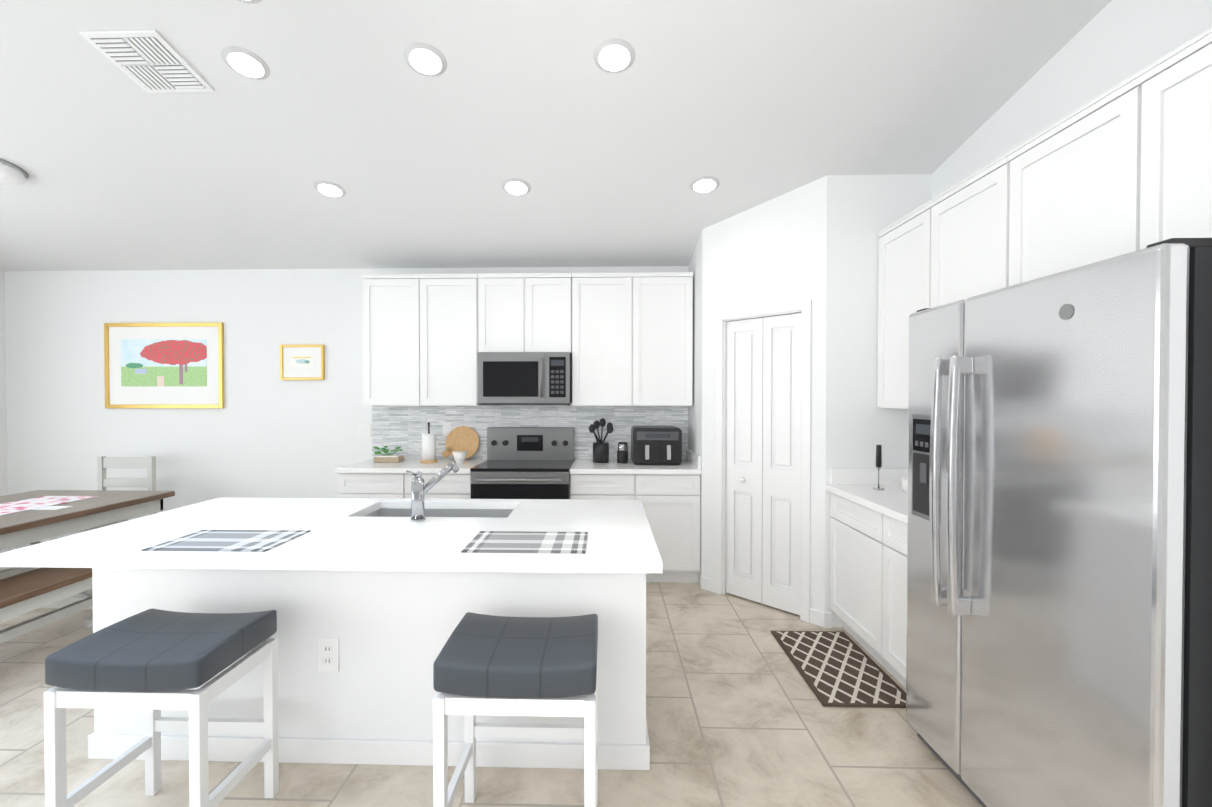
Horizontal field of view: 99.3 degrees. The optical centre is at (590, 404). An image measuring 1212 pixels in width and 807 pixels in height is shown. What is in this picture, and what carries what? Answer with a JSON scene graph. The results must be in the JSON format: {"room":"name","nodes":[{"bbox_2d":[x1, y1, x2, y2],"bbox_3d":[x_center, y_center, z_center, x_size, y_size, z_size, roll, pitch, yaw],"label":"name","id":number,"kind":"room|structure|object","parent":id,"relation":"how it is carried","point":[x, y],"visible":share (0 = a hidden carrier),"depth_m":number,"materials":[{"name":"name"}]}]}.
{"room":"kitchen","nodes":[
{"label":"kitchen","id":0,"kind":"room"},
{"bbox_2d":[0,270,7,495],"bbox_3d":[-5.601,-0.608,1.254,0.150,4.100,7.050,0,1,2],"label":"wall","id":1,"kind":"structure","parent":0,"point":[3,453],"depth_m":4.76,"materials":[{"name":"white paint"}]},
{"bbox_2d":[5,266,688,541],"bbox_3d":[-1.620,-0.649,4.742,8.010,4.100,0.150,0,1,2],"label":"wall","id":2,"kind":"structure","parent":0,"point":[265,432],"depth_m":4.73,"materials":[{"name":"white paint"}]},
{"bbox_2d":[104,323,223,407],"bbox_3d":[-3.910,-0.361,4.721,1.103,0.782,0.027,0,1,2],"label":"picture frame","id":3,"kind":"object","parent":2,"relation":"attached to","point":[163,365],"visible":1,"depth_m":4.72,"materials":[{"name":"gold metal"}]},
{"bbox_2d":[121,339,206,385],"bbox_3d":[-3.910,-0.386,4.718,0.803,0.430,0.002,0,1,2],"label":"art","id":4,"kind":"object","parent":3,"relation":"attached to","point":[144,362],"depth_m":4.72},
{"bbox_2d":[280,345,324,379],"bbox_3d":[-2.622,-0.388,4.684,0.398,0.320,0.027,0,1,2],"label":"picture frame","id":5,"kind":"object","parent":2,"relation":"attached to","point":[302,362],"visible":0.98,"depth_m":4.68,"materials":[{"name":"gold metal"}]},
{"bbox_2d":[291,355,312,365],"bbox_3d":[-2.622,-0.405,4.680,0.204,0.092,0.002,0,1,2],"label":"art","id":6,"kind":"object","parent":5,"relation":"attached to","point":[296,360],"depth_m":4.68},
{"bbox_2d":[358,424,370,436],"bbox_3d":[-2.062,0.234,4.684,0.120,0.120,0.010,0,1,2],"label":"switch plate","id":7,"kind":"object","parent":2,"relation":"attached to","point":[364,430],"visible":1,"depth_m":4.68,"materials":[{"name":"white plastic"}]},
{"bbox_2d":[361,273,481,405],"bbox_3d":[-1.436,-0.548,4.489,0.978,1.104,0.342,0,1,2],"label":"upper cabinet","id":8,"kind":"object","parent":2,"relation":"attached to","point":[420,339],"visible":0.98,"depth_m":4.34,"materials":[{"name":"white wood"}]},
{"bbox_2d":[477,273,571,354],"bbox_3d":[-0.551,-0.770,4.462,0.786,0.659,0.342,0,1,2],"label":"upper cabinet","id":9,"kind":"object","parent":2,"relation":"attached to","point":[524,312],"visible":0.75,"depth_m":4.31,"materials":[{"name":"white wood"}]},
{"bbox_2d":[477,352,571,404],"bbox_3d":[-0.549,-0.218,4.406,0.760,0.437,0.462,0,1,2],"label":"microwave","id":10,"kind":"object","parent":9,"relation":"attached to","point":[524,378],"visible":1,"depth_m":4.22,"materials":[{"name":"silver metal"}]},
{"bbox_2d":[372,405,687,459],"bbox_3d":[-0.559,0.245,4.642,2.858,0.484,0.007,0,1,2],"label":"tile backsplash","id":11,"kind":"structure","parent":2,"relation":"attached to","point":[404,428],"depth_m":4.64,"materials":[{"name":"tile"}]},
{"bbox_2d":[442,423,450,435],"bbox_3d":[-1.303,0.222,4.656,0.080,0.124,0.007,0,1,2],"label":"outlet","id":12,"kind":"object","parent":11,"relation":"attached to","point":[446,429],"visible":0.92,"depth_m":4.65,"materials":[{"name":"white plastic"}]},
{"bbox_2d":[572,272,692,405],"bbox_3d":[0.348,-0.547,4.438,1.005,1.104,0.342,0,1,2],"label":"upper cabinet","id":13,"kind":"object","parent":2,"relation":"attached to","point":[632,338],"visible":1,"depth_m":4.29,"materials":[{"name":"white wood"}]},
{"bbox_2d":[0,567,982,806],"bbox_3d":[-1.722,1.493,1.218,8.210,0.100,7.550,0,1,2],"label":"floor","id":14,"kind":"structure","parent":0,"point":[738,714],"depth_m":2.12,"materials":[{"name":"tile"}]},
{"bbox_2d":[0,567,92,642],"bbox_3d":[-3.079,1.195,2.729,0.370,0.460,1.600,0,1,2],"label":"bench","id":15,"kind":"object","parent":14,"relation":"on","point":[25,592],"visible":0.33,"depth_m":2.83,"materials":[{"name":"brown wood"}]},
{"bbox_2d":[0,490,174,608],"bbox_3d":[-3.723,1.043,2.941,1.070,0.760,1.990,0,1,2],"label":"dining table","id":16,"kind":"object","parent":14,"relation":"on","point":[22,529],"visible":0.52,"depth_m":3.37,"materials":[{"name":"brown wood"}]},
{"bbox_2d":[0,496,98,515],"bbox_3d":[-3.724,0.661,2.886,0.380,0.004,1.590,0,1,2],"label":"table runner","id":17,"kind":"object","parent":16,"relation":"on","point":[22,505],"visible":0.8,"depth_m":3.44,"materials":[{"name":"fabric"}]},
{"bbox_2d":[31,506,72,509],"bbox_3d":[-3.438,0.657,3.288,0.160,0.002,0.110,0,1,2],"label":"paper note","id":18,"kind":"object","parent":16,"relation":"on","point":[51,507],"visible":0.93,"depth_m":3.28,"materials":[{"name":"white paper"}]},
{"bbox_2d":[50,456,155,539],"bbox_3d":[-3.982,0.925,4.223,0.480,0.965,0.430,0,1,2],"label":"chair","id":19,"kind":"object","parent":14,"relation":"on","point":[105,462],"visible":0.38,"depth_m":4.40,"materials":[{"name":"grey paint"}]},
{"bbox_2d":[44,608,278,806],"bbox_3d":[-1.402,1.093,1.730,0.482,0.688,0.372,0,1,2],"label":"stool","id":20,"kind":"object","parent":14,"relation":"on","point":[152,662],"visible":1,"depth_m":1.61,"materials":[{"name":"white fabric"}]},
{"bbox_2d":[88,569,649,769],"bbox_3d":[-0.892,0.991,2.410,2.268,0.875,0.728,0,1,2],"label":"kitchen island","id":21,"kind":"object","parent":14,"relation":"on","point":[388,593],"depth_m":2.06,"materials":[{"name":"white paint"}]},
{"bbox_2d":[317,637,338,671],"bbox_3d":[-1.051,0.999,2.060,0.086,0.138,0.008,0,1,2],"label":"outlet","id":22,"kind":"object","parent":21,"relation":"attached to","point":[328,654],"visible":1,"depth_m":2.06,"materials":[{"name":"white plastic"}]},
{"bbox_2d":[0,513,662,572],"bbox_3d":[-0.912,0.538,2.062,2.320,0.038,0.625,0,1,2],"label":"island countertop","id":23,"kind":"structure","parent":21,"relation":"on","point":[332,544],"depth_m":1.90,"materials":[{"name":"white stone"}]},
{"bbox_2d":[141,530,310,551],"bbox_3d":[-1.379,0.518,1.980,0.453,0.002,0.285,0,1,2],"label":"placemat","id":24,"kind":"object","parent":23,"relation":"on","point":[239,540],"visible":1,"depth_m":1.97,"materials":[{"name":"grey fabric"}]},
{"bbox_2d":[461,531,587,553],"bbox_3d":[-0.236,0.518,1.957,0.440,0.002,0.285,0,1,2],"label":"placemat","id":25,"kind":"object","parent":23,"relation":"on","point":[521,542],"visible":1,"depth_m":1.94,"materials":[{"name":"grey fabric"}]},
{"bbox_2d":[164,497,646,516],"bbox_3d":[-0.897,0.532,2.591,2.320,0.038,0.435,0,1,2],"label":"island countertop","id":26,"kind":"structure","parent":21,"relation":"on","point":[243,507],"depth_m":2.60,"materials":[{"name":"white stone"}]},
{"bbox_2d":[406,461,458,521],"bbox_3d":[-0.713,0.388,2.341,0.190,0.253,0.176,0,1,2],"label":"faucet","id":27,"kind":"object","parent":26,"relation":"on","point":[419,489],"visible":1,"depth_m":2.29,"materials":[{"name":"silver metal"}]},
{"bbox_2d":[360,505,515,516],"bbox_3d":[-0.751,0.664,2.549,0.762,0.250,0.371,0,1,2],"label":"sink","id":28,"kind":"object","parent":26,"relation":"in","point":[381,510],"depth_m":2.72,"materials":[{"name":"silver metal"}]},
{"bbox_2d":[335,459,486,498],"bbox_3d":[-1.463,0.949,4.355,1.067,0.914,0.648,0,1,2],"label":"base cabinet","id":29,"kind":"object","parent":14,"relation":"on","point":[370,478],"visible":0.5,"depth_m":4.06,"materials":[{"name":"white wood"}]},
{"bbox_2d":[373,446,403,462],"bbox_3d":[-1.758,0.421,4.453,0.249,0.138,0.120,0,1,2],"label":"potted plant","id":30,"kind":"object","parent":29,"relation":"on","point":[389,457],"visible":1,"depth_m":4.41,"materials":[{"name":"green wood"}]},
{"bbox_2d":[420,422,437,462],"bbox_3d":[-1.391,0.319,4.421,0.150,0.342,0.150,0,1,2],"label":"paper towel holder","id":31,"kind":"object","parent":29,"relation":"on","point":[428,447],"visible":1,"depth_m":4.38,"materials":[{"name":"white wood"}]},
{"bbox_2d":[452,451,466,462],"bbox_3d":[-1.111,0.443,4.365,0.124,0.095,0.124,0,1,2],"label":"bowl","id":32,"kind":"object","parent":29,"relation":"on","point":[459,456],"visible":1,"depth_m":4.33,"materials":[{"name":"white ceramic"}]},
{"bbox_2d":[441,426,478,458],"bbox_3d":[-1.165,0.338,4.612,0.333,0.296,0.090,0,1,2],"label":"cutting board","id":33,"kind":"object","parent":29,"relation":"on","point":[462,438],"visible":0.98,"depth_m":4.60,"materials":[{"name":"brown wood"}]},
{"bbox_2d":[433,612,597,806],"bbox_3d":[-0.220,1.094,1.696,0.482,0.688,0.372,0,1,2],"label":"stool","id":34,"kind":"object","parent":14,"relation":"on","point":[488,665],"visible":1,"depth_m":1.53,"materials":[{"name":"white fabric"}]},
{"bbox_2d":[470,427,573,498],"bbox_3d":[-0.543,0.804,4.288,0.770,1.205,0.706,0,1,2],"label":"range","id":35,"kind":"object","parent":14,"relation":"on","point":[528,463],"visible":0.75,"depth_m":4.17,"materials":[{"name":"silver metal"}]},
{"bbox_2d":[570,449,701,582],"bbox_3d":[0.353,0.899,4.302,1.015,1.014,0.648,0,1,2],"label":"base cabinet","id":36,"kind":"object","parent":14,"relation":"on","point":[668,496],"visible":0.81,"depth_m":4.01,"materials":[{"name":"white wood"}]},
{"bbox_2d":[589,418,612,462],"bbox_3d":[0.087,0.302,4.429,0.211,0.376,0.140,0,1,2],"label":"utensil crock","id":37,"kind":"object","parent":36,"relation":"on","point":[600,451],"visible":1,"depth_m":4.40,"materials":[{"name":"black plastic"}]},
{"bbox_2d":[617,442,627,462],"bbox_3d":[0.270,0.403,4.375,0.094,0.175,0.094,0,1,2],"label":"grinder","id":38,"kind":"object","parent":36,"relation":"on","point":[622,454],"visible":1,"depth_m":4.34,"materials":[{"name":"black plastic"}]},
{"bbox_2d":[631,426,681,464],"bbox_3d":[0.550,0.338,4.364,0.400,0.305,0.405,0,1,2],"label":"air fryer","id":39,"kind":"object","parent":36,"relation":"on","point":[656,445],"visible":1,"depth_m":4.19,"materials":[{"name":"black plastic"}]},
{"bbox_2d":[771,631,905,707],"bbox_3d":[1.335,1.418,2.821,0.450,0.012,0.780,0,1,2],"label":"rug","id":40,"kind":"object","parent":14,"relation":"on","point":[837,669],"visible":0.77,"depth_m":2.73,"materials":[{"name":"brown fabric"}]},
{"bbox_2d":[825,469,907,687],"bbox_3d":[1.802,0.918,2.747,0.650,1.014,1.052,0,1,2],"label":"base cabinet","id":41,"kind":"object","parent":14,"relation":"on","point":[868,564],"visible":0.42,"depth_m":2.84,"materials":[{"name":"white wood"}]},
{"bbox_2d":[873,445,884,489],"bbox_3d":[1.739,0.373,3.112,0.064,0.265,0.064,0,1,2],"label":"milk frother","id":42,"kind":"object","parent":41,"relation":"on","point":[878,457],"visible":1,"depth_m":3.10,"materials":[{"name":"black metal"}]},
{"bbox_2d":[902,476,907,491],"bbox_3d":[1.877,0.455,3.029,0.084,0.104,0.084,0,1,2],"label":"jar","id":43,"kind":"object","parent":41,"relation":"on","point":[905,483],"visible":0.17,"depth_m":3.02,"materials":[{"name":"white ceramic"}]},
{"bbox_2d":[906,238,1211,806],"bbox_3d":[1.664,0.521,1.691,0.810,1.832,1.008,0,1,2],"label":"fridge","id":44,"kind":"object","parent":14,"relation":"on","point":[1059,588],"visible":1,"depth_m":1.43,"materials":[{"name":"grey metal"}]},
{"bbox_2d":[0,0,1110,270],"bbox_3d":[-1.723,-1.877,1.128,8.010,1.396,7.250,0,1,2],"label":"ceiling","id":45,"kind":"structure","parent":0,"point":[748,104],"depth_m":2.79,"materials":[{"name":"white paint"}]},
{"bbox_2d":[0,158,28,184],"bbox_3d":[-3.700,-1.456,3.206,0.280,0.108,0.276,0,1,2],"label":"ceiling fixture","id":46,"kind":"object","parent":45,"relation":"attached to","point":[11,173],"visible":1,"depth_m":3.21,"materials":[{"name":"silver metal"}]},
{"bbox_2d":[79,30,214,92],"bbox_3d":[-2.062,-1.601,2.416,0.345,0.071,0.341,0,1,2],"label":"ceiling vent","id":47,"kind":"object","parent":45,"relation":"in","point":[151,61],"visible":1,"depth_m":2.39,"materials":[{"name":"white metal"}]},
{"bbox_2d":[221,46,269,79],"bbox_3d":[-1.619,-1.601,2.420,0.194,0.041,0.191,0,1,2],"label":"recessed light","id":48,"kind":"object","parent":45,"relation":"in","point":[245,62],"visible":1,"depth_m":2.40,"materials":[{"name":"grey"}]},
{"bbox_2d":[238,0,261,3],"bbox_3d":[-1.393,-1.664,2.025,0.194,0.041,0.191,0,1,2],"label":"recessed light","id":49,"kind":"object","parent":45,"relation":"in","point":[251,1],"visible":1,"depth_m":2.11,"materials":[{"name":"grey"}]},
{"bbox_2d":[314,181,345,196],"bbox_3d":[-1.738,-1.435,3.434,0.194,0.041,0.191,0,1,2],"label":"recessed light","id":50,"kind":"object","parent":45,"relation":"in","point":[329,188],"visible":1,"depth_m":3.42,"materials":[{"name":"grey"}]},
{"bbox_2d":[404,42,446,76],"bbox_3d":[-0.769,-1.600,2.396,0.194,0.041,0.191,0,1,2],"label":"recessed light","id":51,"kind":"object","parent":45,"relation":"in","point":[425,59],"visible":1,"depth_m":2.38,"materials":[{"name":"white"}]},
{"bbox_2d":[502,178,530,194],"bbox_3d":[-0.491,-1.435,3.398,0.194,0.041,0.191,0,1,2],"label":"recessed light","id":52,"kind":"object","parent":45,"relation":"in","point":[514,186],"visible":1,"depth_m":3.38,"materials":[{"name":"white"}]},
{"bbox_2d":[593,38,634,72],"bbox_3d":[0.108,-1.600,2.371,0.194,0.041,0.191,0,1,2],"label":"recessed light","id":53,"kind":"object","parent":45,"relation":"in","point":[614,55],"visible":1,"depth_m":2.35,"materials":[{"name":"white"}]},
{"bbox_2d":[690,176,719,192],"bbox_3d":[0.743,-1.434,3.363,0.194,0.041,0.191,0,1,2],"label":"recessed light","id":54,"kind":"object","parent":45,"relation":"in","point":[704,184],"visible":1,"depth_m":3.34,"materials":[{"name":"white"}]},
{"bbox_2d":[688,232,701,585],"bbox_3d":[0.917,-0.643,4.269,0.110,4.100,0.650,0,1,2],"label":"wall","id":55,"kind":"structure","parent":0,"point":[695,417],"depth_m":4.15,"materials":[{"name":"white paint"}]},
{"bbox_2d":[702,176,826,611],"bbox_3d":[1.214,-0.636,3.644,0.110,4.100,0.933,-1,1,-43],"label":"wall","id":56,"kind":"structure","parent":0,"point":[772,252],"depth_m":3.51,"materials":[{"name":"white paint"}]},
{"bbox_2d":[701,576,823,626],"bbox_3d":[1.169,1.367,3.625,0.014,0.095,0.933,-1,1,-43],"label":"baseboard","id":57,"kind":"structure","parent":56,"relation":"attached to","point":[816,616],"depth_m":3.34,"materials":[{"name":"white wood"}]},
{"bbox_2d":[715,299,811,622],"bbox_3d":[1.220,0.364,3.638,0.126,2.100,0.714,-1,1,-43],"label":"door frame","id":58,"kind":"structure","parent":56,"relation":"attached to","point":[804,307],"depth_m":3.55,"materials":[{"name":"white wood"}]},
{"bbox_2d":[726,313,801,614],"bbox_3d":[1.219,0.394,3.637,0.428,2.016,0.428,0,1,2],"label":"pantry door","id":59,"kind":"structure","parent":56,"relation":"in","point":[763,507],"depth_m":3.61,"materials":[{"name":"white wood"}]},
{"bbox_2d":[825,174,931,626],"bbox_3d":[1.820,-0.632,3.313,0.650,4.100,0.110,0,1,2],"label":"wall","id":60,"kind":"structure","parent":0,"point":[862,210],"depth_m":3.26,"materials":[{"name":"white paint"}]},
{"bbox_2d":[824,612,831,627],"bbox_3d":[1.509,1.371,3.283,0.050,0.095,0.014,0,1,2],"label":"baseboard","id":61,"kind":"structure","parent":60,"relation":"attached to","point":[827,619],"depth_m":3.28,"materials":[{"name":"white wood"}]},
{"bbox_2d":[932,0,1211,197],"bbox_3d":[2.155,-0.605,1.032,0.150,4.100,7.050,0,1,2],"label":"wall","id":62,"kind":"structure","parent":0,"point":[1111,44],"depth_m":2.20,"materials":[{"name":"white paint"}]},
{"bbox_2d":[876,154,1009,408],"bbox_3d":[1.956,-0.527,2.726,0.342,1.104,1.052,0,1,2],"label":"upper cabinet","id":63,"kind":"object","parent":62,"relation":"attached to","point":[950,245],"visible":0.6,"depth_m":2.67,"materials":[{"name":"white wood"}]},
{"bbox_2d":[1006,27,1211,285],"bbox_3d":[1.925,-0.744,1.656,0.342,0.644,1.077,0,1,2],"label":"upper cabinet","id":64,"kind":"object","parent":62,"relation":"attached to","point":[1124,167],"visible":0.67,"depth_m":1.72,"materials":[{"name":"white wood"}]}
]}

